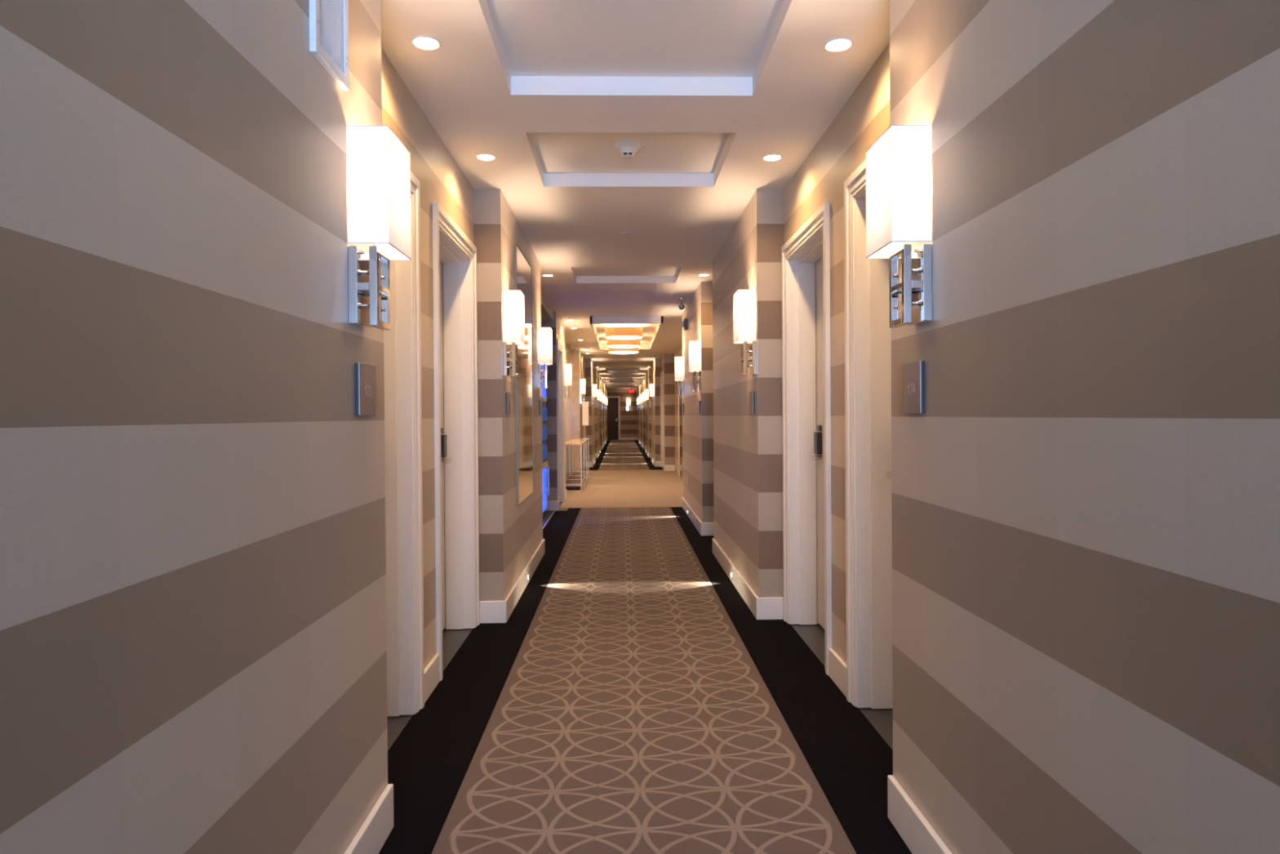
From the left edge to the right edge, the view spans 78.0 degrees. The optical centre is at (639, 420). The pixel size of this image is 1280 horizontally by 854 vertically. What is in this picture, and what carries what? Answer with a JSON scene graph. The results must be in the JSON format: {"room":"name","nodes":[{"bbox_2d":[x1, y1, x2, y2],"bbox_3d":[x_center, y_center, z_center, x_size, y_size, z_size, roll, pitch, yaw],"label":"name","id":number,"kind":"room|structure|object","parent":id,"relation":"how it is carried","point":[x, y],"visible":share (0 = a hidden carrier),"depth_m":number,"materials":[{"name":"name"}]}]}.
{"room":"hotel corridor","nodes":[
{"label":"hotel corridor","id":0,"kind":"room"},
{"bbox_2d":[0,0,607,853],"bbox_3d":[-1.846,-0.177,18.410,1.395,2.620,42.900,0,0,-1],"label":"wall","id":1,"kind":"structure","parent":0,"point":[193,637],"depth_m":1.36,"materials":[{"name":"paint"}]},
{"bbox_2d":[309,0,349,90],"bbox_3d":[-0.763,-1.059,1.947,0.018,0.400,0.225,0,0,-1],"label":"air vent","id":2,"kind":"object","parent":1,"relation":"in","point":[328,19],"visible":1,"depth_m":1.95,"materials":[{"name":"metal"}]},
{"bbox_2d":[354,362,375,415],"bbox_3d":[-0.764,-0.086,2.201,0.015,0.144,0.138,0,0,-1],"label":"number plate","id":3,"kind":"object","parent":1,"relation":"attached to","point":[364,373],"visible":1,"depth_m":2.18,"materials":[{"name":"plastic"}]},
{"bbox_2d":[346,124,411,330],"bbox_3d":[-0.720,-0.515,2.198,0.110,0.528,0.223,0,0,-1],"label":"wall sconce","id":4,"kind":"object","parent":1,"relation":"attached to","point":[379,164],"visible":1,"depth_m":2.09,"materials":[{"name":"white fabric"}]},
{"bbox_2d":[373,244,383,250],"bbox_3d":[-0.724,-0.488,2.188,0.026,0.080,0.026,0,0,-1],"label":"bulb","id":5,"kind":"object","parent":4,"relation":"attached to","point":[381,246],"depth_m":2.18,"materials":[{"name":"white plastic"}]},
{"bbox_2d":[383,171,424,715],"bbox_3d":[-1.048,0.107,2.906,0.242,2.260,1.000,0,0,-1],"label":"door frame","id":6,"kind":"structure","parent":1,"relation":"in","point":[402,343],"depth_m":3.31,"materials":[{"name":"white paint"}]},
{"bbox_2d":[432,201,479,680],"bbox_3d":[-1.080,0.098,4.239,0.242,2.260,1.025,0,0,-1],"label":"door","id":7,"kind":"structure","parent":1,"relation":"in","point":[454,255],"depth_m":4.64,"materials":[{"name":"white paint"}]},
{"bbox_2d":[344,437,607,853],"bbox_3d":[-1.284,1.063,18.432,0.323,0.133,42.900,0,0,-1],"label":"baseboard","id":8,"kind":"structure","parent":1,"relation":"attached to","point":[373,833],"depth_m":3.56,"materials":[{"name":"white paint"}]},
{"bbox_2d":[505,391,511,413],"bbox_3d":[-0.832,-0.109,4.986,0.014,0.136,0.120,0,0,-1],"label":"number plate","id":9,"kind":"object","parent":1,"relation":"attached to","point":[507,394],"visible":1,"depth_m":4.94,"materials":[{"name":"metal"}]},
{"bbox_2d":[502,289,524,377],"bbox_3d":[-0.785,-0.534,4.934,0.110,0.528,0.223,0,0,-1],"label":"wall sconce","id":10,"kind":"object","parent":1,"relation":"attached to","point":[513,300],"visible":1,"depth_m":4.82,"materials":[{"name":"white"}]},
{"bbox_2d":[514,242,533,505],"bbox_3d":[-0.853,-0.320,5.859,0.016,1.790,0.950,0,0,-1],"label":"wall mirror","id":11,"kind":"object","parent":1,"relation":"attached to","point":[522,268],"visible":0.96,"depth_m":5.81,"materials":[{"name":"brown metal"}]},
{"bbox_2d":[539,399,542,414],"bbox_3d":[-0.880,-0.119,7.010,0.014,0.140,0.120,0,0,-1],"label":"number plate","id":12,"kind":"object","parent":1,"relation":"attached to","point":[540,400],"visible":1,"depth_m":6.95,"materials":[{"name":"plastic"}]},
{"bbox_2d":[537,327,552,388],"bbox_3d":[-0.834,-0.548,6.968,0.110,0.528,0.223,0,0,-1],"label":"wall sconce","id":13,"kind":"object","parent":1,"relation":"attached to","point":[544,334],"visible":1,"depth_m":6.86,"materials":[{"name":"white glass"}]},
{"bbox_2d":[556,338,564,502],"bbox_3d":[-1.208,0.051,10.980,0.242,2.260,1.090,0,0,-1],"label":"door","id":14,"kind":"structure","parent":1,"relation":"in","point":[560,348],"depth_m":11.42,"materials":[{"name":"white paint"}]},
{"bbox_2d":[564,363,572,399],"bbox_3d":[-1.078,-0.580,11.804,0.110,0.528,0.223,0,0,-1],"label":"wall sconce","id":15,"kind":"object","parent":1,"relation":"attached to","point":[567,366],"visible":0.95,"depth_m":11.69,"materials":[{"name":"white fabric"}]},
{"bbox_2d":[591,383,596,405],"bbox_3d":[-1.121,-0.633,19.435,0.110,0.528,0.223,0,0,-1],"label":"wall sconce","id":16,"kind":"object","parent":1,"relation":"attached to","point":[593,385],"visible":1,"depth_m":19.32,"materials":[{"name":"white"}]},
{"bbox_2d":[596,389,600,407],"bbox_3d":[-1.217,-0.661,23.433,0.110,0.528,0.223,0,0,-1],"label":"wall sconce","id":17,"kind":"object","parent":1,"relation":"attached to","point":[598,391],"visible":1,"depth_m":23.32,"materials":[{"name":"white"}]},
{"bbox_2d":[599,391,603,408],"bbox_3d":[-1.283,-0.680,26.183,0.110,0.528,0.223,0,0,-1],"label":"wall sconce","id":18,"kind":"object","parent":1,"relation":"attached to","point":[602,393],"visible":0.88,"depth_m":26.07,"materials":[{"name":"white"}]},
{"bbox_2d":[601,394,604,408],"bbox_3d":[-1.353,-0.700,29.082,0.110,0.528,0.223,0,0,-1],"label":"wall sconce","id":19,"kind":"object","parent":1,"relation":"attached to","point":[603,402],"visible":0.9,"depth_m":28.97,"materials":[{"name":"white glass"}]},
{"bbox_2d":[564,340,583,477],"bbox_3d":[-1.834,-0.152,14.909,1.250,2.620,5.900,0,0,-1],"label":"wall","id":20,"kind":"structure","parent":0,"point":[574,428],"depth_m":16.37,"materials":[{"name":"beige paint"}]},
{"bbox_2d":[573,404,578,417],"bbox_3d":[-1.324,-0.191,16.366,0.110,0.280,0.012,0,0,-1],"label":"thermostat plate","id":21,"kind":"object","parent":20,"relation":"attached to","point":[575,407],"visible":1,"depth_m":16.36,"materials":[{"name":"beige plastic"}]},
{"bbox_2d":[580,378,586,404],"bbox_3d":[-1.199,-0.613,16.632,0.110,0.528,0.223,0,0,-1],"label":"wall sconce","id":22,"kind":"object","parent":20,"relation":"attached to","point":[583,384],"visible":0.84,"depth_m":16.52,"materials":[{"name":"white"}]},
{"bbox_2d":[606,387,637,437],"bbox_3d":[-0.964,-0.334,40.087,4.200,2.620,0.400,0,0,-1],"label":"wall","id":23,"kind":"structure","parent":0,"point":[628,419],"depth_m":39.90,"materials":[{"name":"paint"}]},
{"bbox_2d":[606,395,620,439],"bbox_3d":[-1.539,-0.129,39.927,1.080,2.220,0.145,0,0,-1],"label":"door","id":24,"kind":"structure","parent":23,"relation":"in","point":[614,404],"depth_m":39.95,"materials":[{"name":"brown wood"}]},
{"bbox_2d":[620,437,636,439],"bbox_3d":[-0.572,0.908,39.896,0.849,0.133,0.018,0,0,-1],"label":"baseboard","id":25,"kind":"structure","parent":23,"relation":"attached to","point":[621,438],"depth_m":39.88,"materials":[{"name":"white paint"}]},
{"bbox_2d":[626,400,631,410],"bbox_3d":[-0.581,-0.780,39.838,0.223,0.528,0.110,0,0,-1],"label":"wall sconce","id":26,"kind":"object","parent":23,"relation":"attached to","point":[628,402],"visible":1,"depth_m":39.79,"materials":[{"name":"white glass"}]},
{"bbox_2d":[381,0,889,387],"bbox_3d":[-0.456,-1.647,18.534,4.200,0.300,43.500,0,0,-1],"label":"ceiling","id":27,"kind":"structure","parent":0,"point":[707,90],"depth_m":3.60,"materials":[{"name":"paint"}]},
{"bbox_2d":[410,35,440,50],"bbox_3d":[-0.784,-1.383,2.898,0.108,0.005,0.108,0,0,-1],"label":"recessed light","id":28,"kind":"object","parent":27,"relation":"in","point":[424,42],"visible":1,"depth_m":2.90,"materials":[{"name":"white plastic"}]},
{"bbox_2d":[475,153,496,160],"bbox_3d":[-0.814,-1.391,4.182,0.108,0.005,0.108,0,0,-1],"label":"recessed light","id":29,"kind":"object","parent":27,"relation":"in","point":[483,157],"visible":1,"depth_m":4.18,"materials":[{"name":"white"}]},
{"bbox_2d":[542,274,553,276],"bbox_3d":[-0.899,-1.416,7.716,0.108,0.005,0.108,0,0,-1],"label":"recessed light","id":30,"kind":"object","parent":27,"relation":"in","point":[544,275],"visible":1,"depth_m":7.72,"materials":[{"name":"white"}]},
{"bbox_2d":[606,338,640,347],"bbox_3d":[-0.279,-1.358,13.538,0.574,0.210,0.574,0,0,-1],"label":"drum pendant","id":31,"kind":"object","parent":27,"relation":"hanging from","point":[611,343],"visible":0.86,"depth_m":13.32,"materials":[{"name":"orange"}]},
{"bbox_2d":[607,345,639,347],"bbox_3d":[-0.279,-1.264,13.539,0.558,0.022,0.558,0,0,-1],"label":"diffuser","id":32,"kind":"object","parent":31,"relation":"attached to","point":[611,346],"depth_m":13.41,"materials":[{"name":"white"}]},
{"bbox_2d":[608,346,639,354],"bbox_3d":[-0.310,-1.367,14.838,0.574,0.210,0.574,0,0,-1],"label":"drum pendant","id":33,"kind":"object","parent":27,"relation":"hanging from","point":[611,350],"visible":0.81,"depth_m":14.63,"materials":[{"name":"white"}]},
{"bbox_2d":[608,351,638,354],"bbox_3d":[-0.310,-1.273,14.838,0.558,0.022,0.558,0,0,-1],"label":"diffuser","id":34,"kind":"object","parent":33,"relation":"attached to","point":[611,352],"depth_m":14.68,"materials":[{"name":"white"}]},
{"bbox_2d":[604,324,643,339],"bbox_3d":[-0.242,-1.347,11.989,0.574,0.210,0.574,0,0,-1],"label":"drum pendant","id":35,"kind":"object","parent":27,"relation":"hanging from","point":[624,332],"visible":1,"depth_m":11.77,"materials":[{"name":"orange fabric"}]},
{"bbox_2d":[605,335,642,339],"bbox_3d":[-0.241,-1.253,11.989,0.558,0.022,0.558,0,0,-1],"label":"diffuser","id":36,"kind":"object","parent":35,"relation":"attached to","point":[615,337],"depth_m":11.86,"materials":[{"name":"white"}]},
{"bbox_2d":[620,231,630,235],"bbox_3d":[-0.110,-1.407,5.950,0.076,0.007,0.076,0,0,-1],"label":"sprinkler cover","id":37,"kind":"object","parent":27,"relation":"attached to","point":[622,233],"visible":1,"depth_m":5.94,"materials":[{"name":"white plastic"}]},
{"bbox_2d":[590,315,663,350],"bbox_3d":[-0.237,-1.411,13.144,1.019,0.100,4.390,0,0,-1],"label":"trim","id":38,"kind":"structure","parent":27,"relation":"attached to","point":[659,320],"depth_m":10.96,"materials":[{"name":"paint"}]},
{"bbox_2d":[613,140,641,159],"bbox_3d":[-0.066,-1.446,4.250,0.146,0.066,0.146,0,0,-1],"label":"smoke detector","id":39,"kind":"object","parent":27,"relation":"attached to","point":[627,148],"visible":1,"depth_m":4.21,"materials":[{"name":"white plastic"}]},
{"bbox_2d":[627,386,635,393],"bbox_3d":[-0.414,-1.480,38.914,0.360,0.320,0.057,0,0,-1],"label":"exit sign","id":40,"kind":"object","parent":27,"relation":"hanging from","point":[631,390],"visible":1,"depth_m":38.89,"materials":[{"name":"red plastic"}]},
{"bbox_2d":[677,297,685,310],"bbox_3d":[0.490,-1.371,9.305,0.096,0.135,0.096,0,0,-1],"label":"security camera","id":41,"kind":"object","parent":27,"relation":"attached to","point":[681,306],"visible":1,"depth_m":9.28,"materials":[{"name":"plastic"}]},
{"bbox_2d":[762,154,782,161],"bbox_3d":[0.707,-1.402,4.219,0.108,0.005,0.108,0,0,-1],"label":"recessed light","id":42,"kind":"object","parent":27,"relation":"in","point":[770,157],"visible":1,"depth_m":4.22,"materials":[{"name":"white"}]},
{"bbox_2d":[823,37,853,52],"bbox_3d":[0.736,-1.393,2.934,0.108,0.005,0.108,0,0,-1],"label":"recessed light","id":43,"kind":"object","parent":27,"relation":"in","point":[839,44],"visible":1,"depth_m":2.93,"materials":[{"name":"white"}]},
{"bbox_2d":[386,466,893,750],"bbox_3d":[-0.437,1.186,18.553,4.200,0.114,43.500,0,0,-1],"label":"floor","id":44,"kind":"structure","parent":0,"point":[813,635],"depth_m":4.13,"materials":[{"name":"grey tile"}]},
{"bbox_2d":[378,507,580,853],"bbox_3d":[-0.799,1.231,3.845,0.330,0.006,13.710,0,0,-1],"label":"carpet border","id":45,"kind":"object","parent":44,"relation":"on","point":[428,762],"visible":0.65,"depth_m":3.24,"materials":[{"name":"black carpet"}]},
{"bbox_2d":[542,364,549,515],"bbox_3d":[-1.534,0.219,9.388,0.830,1.950,1.040,0,0,-1],"label":"vending machine","id":46,"kind":"object","parent":44,"relation":"on","point":[544,464],"visible":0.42,"depth_m":9.61,"materials":[{"name":"plastic"}]},
{"bbox_2d":[542,424,545,439],"bbox_3d":[-1.163,0.140,9.536,0.036,0.192,0.035,0,0,-1],"label":"bottle","id":47,"kind":"object","parent":46,"relation":"on","point":[543,424],"depth_m":9.52,"materials":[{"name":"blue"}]},
{"bbox_2d":[543,444,545,459],"bbox_3d":[-1.162,0.375,9.538,0.036,0.192,0.035,0,0,-1],"label":"bottle","id":48,"kind":"object","parent":46,"relation":"on","point":[544,444],"depth_m":9.53,"materials":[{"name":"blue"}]},
{"bbox_2d":[544,404,546,420],"bbox_3d":[-1.168,-0.096,9.679,0.036,0.192,0.035,0,0,-1],"label":"bottle","id":49,"kind":"object","parent":46,"relation":"on","point":[544,405],"depth_m":9.67,"materials":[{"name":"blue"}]},
{"bbox_2d":[542,511,555,528],"bbox_3d":[-1.093,1.193,9.390,0.014,0.009,2.010,0,0,-1],"label":"floor strip","id":50,"kind":"object","parent":44,"relation":"on","point":[553,511],"visible":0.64,"depth_m":9.49,"materials":[{"name":"metal"}]},
{"bbox_2d":[584,440,610,470],"bbox_3d":[-1.380,1.060,28.933,0.325,0.006,21.900,0,0,-1],"label":"carpet border","id":51,"kind":"object","parent":44,"relation":"on","point":[598,460],"visible":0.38,"depth_m":22.55,"materials":[{"name":"black carpet"}]},
{"bbox_2d":[559,469,683,508],"bbox_3d":[-0.242,1.154,14.367,2.208,0.006,7.260,0,0,-1],"label":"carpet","id":52,"kind":"object","parent":44,"relation":"on","point":[602,488],"visible":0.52,"depth_m":13.04,"materials":[{"name":"beige carpet"}]},
{"bbox_2d":[565,438,589,491],"bbox_3d":[-1.159,0.764,14.432,0.345,0.786,2.900,0,0,-1],"label":"console table","id":53,"kind":"object","parent":52,"relation":"on","point":[575,478],"visible":0.86,"depth_m":13.95,"materials":[{"name":"stone"}]},
{"bbox_2d":[565,471,587,484],"bbox_3d":[-1.157,1.042,14.434,0.295,0.006,2.840,0,0,-1],"label":"shelf","id":54,"kind":"object","parent":53,"relation":"attached to","point":[574,477],"depth_m":14.23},
{"bbox_2d":[582,401,588,439],"bbox_3d":[-1.075,-0.007,15.629,0.124,0.735,0.124,0,0,-1],"label":"table lamp","id":55,"kind":"object","parent":53,"relation":"on","point":[584,404],"visible":1,"depth_m":15.57,"materials":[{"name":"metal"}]},
{"bbox_2d":[598,440,650,470],"bbox_3d":[-0.623,1.054,28.951,1.190,0.007,21.900,0,0,-1],"label":"carpet runner","id":56,"kind":"object","parent":44,"relation":"on","point":[620,455],"visible":1,"depth_m":23.25,"materials":[{"name":"brown carpet"}]},
{"bbox_2d":[431,506,856,853],"bbox_3d":[-0.029,1.226,3.854,1.210,0.007,13.690,0,0,-1],"label":"carpet runner","id":57,"kind":"object","parent":44,"relation":"on","point":[631,713],"visible":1,"depth_m":3.12,"materials":[{"name":"brown carpet"}]},
{"bbox_2d":[634,440,662,470],"bbox_3d":[0.128,1.049,28.969,0.312,0.006,21.900,0,0,-1],"label":"carpet border","id":58,"kind":"object","parent":44,"relation":"on","point":[651,465],"visible":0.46,"depth_m":22.37,"materials":[{"name":"black carpet"}]},
{"bbox_2d":[670,506,911,853],"bbox_3d":[0.745,1.221,3.882,0.340,0.006,13.710,0,0,-1],"label":"carpet border","id":59,"kind":"object","parent":44,"relation":"on","point":[851,762],"visible":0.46,"depth_m":3.22,"materials":[{"name":"black carpet"}]},
{"bbox_2d":[636,0,1279,853],"bbox_3d":[1.017,-0.196,18.479,1.278,2.620,42.900,0,0,-1],"label":"wall","id":60,"kind":"structure","parent":0,"point":[1086,487],"depth_m":1.48,"materials":[{"name":"paint"}]},
{"bbox_2d":[640,394,643,408],"bbox_3d":[0.064,-0.709,29.116,0.110,0.528,0.223,0,0,-1],"label":"wall sconce","id":61,"kind":"object","parent":60,"relation":"attached to","point":[641,395],"visible":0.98,"depth_m":29.00,"materials":[{"name":"white fabric"}]},
{"bbox_2d":[642,391,645,408],"bbox_3d":[0.134,-0.689,26.217,0.110,0.528,0.223,0,0,-1],"label":"wall sconce","id":62,"kind":"object","parent":60,"relation":"attached to","point":[643,393],"visible":0.95,"depth_m":26.11,"materials":[{"name":"white"}]},
{"bbox_2d":[644,389,648,406],"bbox_3d":[0.200,-0.670,23.468,0.110,0.528,0.223,0,0,-1],"label":"wall sconce","id":63,"kind":"object","parent":60,"relation":"attached to","point":[646,391],"visible":1,"depth_m":23.36,"materials":[{"name":"white"}]},
{"bbox_2d":[649,383,654,404],"bbox_3d":[0.296,-0.643,19.469,0.110,0.528,0.223,0,0,-1],"label":"wall sconce","id":64,"kind":"object","parent":60,"relation":"attached to","point":[651,385],"visible":1,"depth_m":19.36,"materials":[{"name":"white"}]},
{"bbox_2d":[660,370,663,469],"bbox_3d":[0.629,-0.014,18.561,0.242,2.260,1.050,0,0,-1],"label":"door","id":65,"kind":"structure","parent":60,"relation":"in","point":[662,371],"depth_m":18.98,"materials":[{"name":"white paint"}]},
{"bbox_2d":[675,355,684,396],"bbox_3d":[0.524,-0.582,10.482,0.110,0.528,0.223,0,0,-1],"label":"wall sconce","id":66,"kind":"object","parent":60,"relation":"attached to","point":[679,360],"visible":1,"depth_m":10.37,"materials":[{"name":"white"}]},
{"bbox_2d":[678,389,683,479],"bbox_3d":[0.800,0.010,15.629,0.050,2.250,1.210,0,0,-1],"label":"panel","id":67,"kind":"object","parent":60,"relation":"attached to","point":[680,398],"visible":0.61,"depth_m":15.71,"materials":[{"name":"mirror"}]},
{"bbox_2d":[681,404,684,414],"bbox_3d":[0.573,-0.154,10.546,0.014,0.140,0.140,0,0,-1],"label":"number plate","id":68,"kind":"object","parent":60,"relation":"attached to","point":[682,405],"visible":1,"depth_m":10.48,"materials":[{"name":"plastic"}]},
{"bbox_2d":[681,318,688,329],"bbox_3d":[0.557,-1.198,9.828,0.066,0.130,0.130,0,0,-1],"label":"fire alarm","id":69,"kind":"object","parent":60,"relation":"attached to","point":[685,323],"visible":1,"depth_m":9.77,"materials":[{"name":"grey plastic"}]},
{"bbox_2d":[688,340,701,391],"bbox_3d":[0.577,-0.567,8.298,0.110,0.528,0.223,0,0,-1],"label":"wall sconce","id":70,"kind":"object","parent":60,"relation":"attached to","point":[695,346],"visible":1,"depth_m":8.19,"materials":[{"name":"white"}]},
{"bbox_2d":[697,400,700,413],"bbox_3d":[0.626,-0.139,8.347,0.014,0.140,0.140,0,0,-1],"label":"number plate","id":71,"kind":"object","parent":60,"relation":"attached to","point":[699,402],"visible":1,"depth_m":8.29,"materials":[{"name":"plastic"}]},
{"bbox_2d":[733,288,755,376],"bbox_3d":[0.656,-0.544,4.974,0.110,0.528,0.223,0,0,-1],"label":"wall sconce","id":72,"kind":"object","parent":60,"relation":"attached to","point":[744,300],"visible":1,"depth_m":4.87,"materials":[{"name":"white"}]},
{"bbox_2d":[749,391,755,413],"bbox_3d":[0.707,-0.116,4.985,0.014,0.140,0.135,0,0,-1],"label":"number plate","id":73,"kind":"object","parent":60,"relation":"attached to","point":[752,393],"visible":1,"depth_m":4.94,"materials":[{"name":"metal"}]},
{"bbox_2d":[636,437,951,853],"bbox_3d":[0.566,1.050,18.477,0.396,0.133,42.900,0,0,-1],"label":"baseboard","id":74,"kind":"structure","parent":60,"relation":"attached to","point":[917,833],"depth_m":3.58,"materials":[{"name":"white paint"}]},
{"bbox_2d":[781,201,831,675],"bbox_3d":[0.997,0.083,4.288,0.242,2.260,1.025,0,0,-1],"label":"door","id":75,"kind":"structure","parent":60,"relation":"in","point":[806,255],"depth_m":4.68,"materials":[{"name":"white paint"}]},
{"bbox_2d":[844,159,893,708],"bbox_3d":[1.029,0.092,2.956,0.242,2.260,1.000,0,0,-1],"label":"door frame","id":76,"kind":"structure","parent":60,"relation":"in","point":[868,334],"depth_m":3.35,"materials":[{"name":"white paint"}]},
{"bbox_2d":[865,124,932,328],"bbox_3d":[0.723,-0.525,2.220,0.110,0.528,0.223,0,0,-1],"label":"wall sconce","id":77,"kind":"object","parent":60,"relation":"attached to","point":[899,162],"visible":1,"depth_m":2.11,"materials":[{"name":"white fabric"}]},
{"bbox_2d":[895,242,905,257],"bbox_3d":[0.728,-0.497,2.211,0.026,0.080,0.026,0,0,-1],"label":"bulb","id":78,"kind":"object","parent":77,"relation":"attached to","point":[897,244],"depth_m":2.20,"materials":[{"name":"white glass"}]},
{"bbox_2d":[903,360,924,413],"bbox_3d":[0.773,-0.094,2.229,0.015,0.146,0.127,0,0,-1],"label":"number plate","id":79,"kind":"object","parent":60,"relation":"attached to","point":[913,371],"visible":1,"depth_m":2.21,"materials":[{"name":"metal"}]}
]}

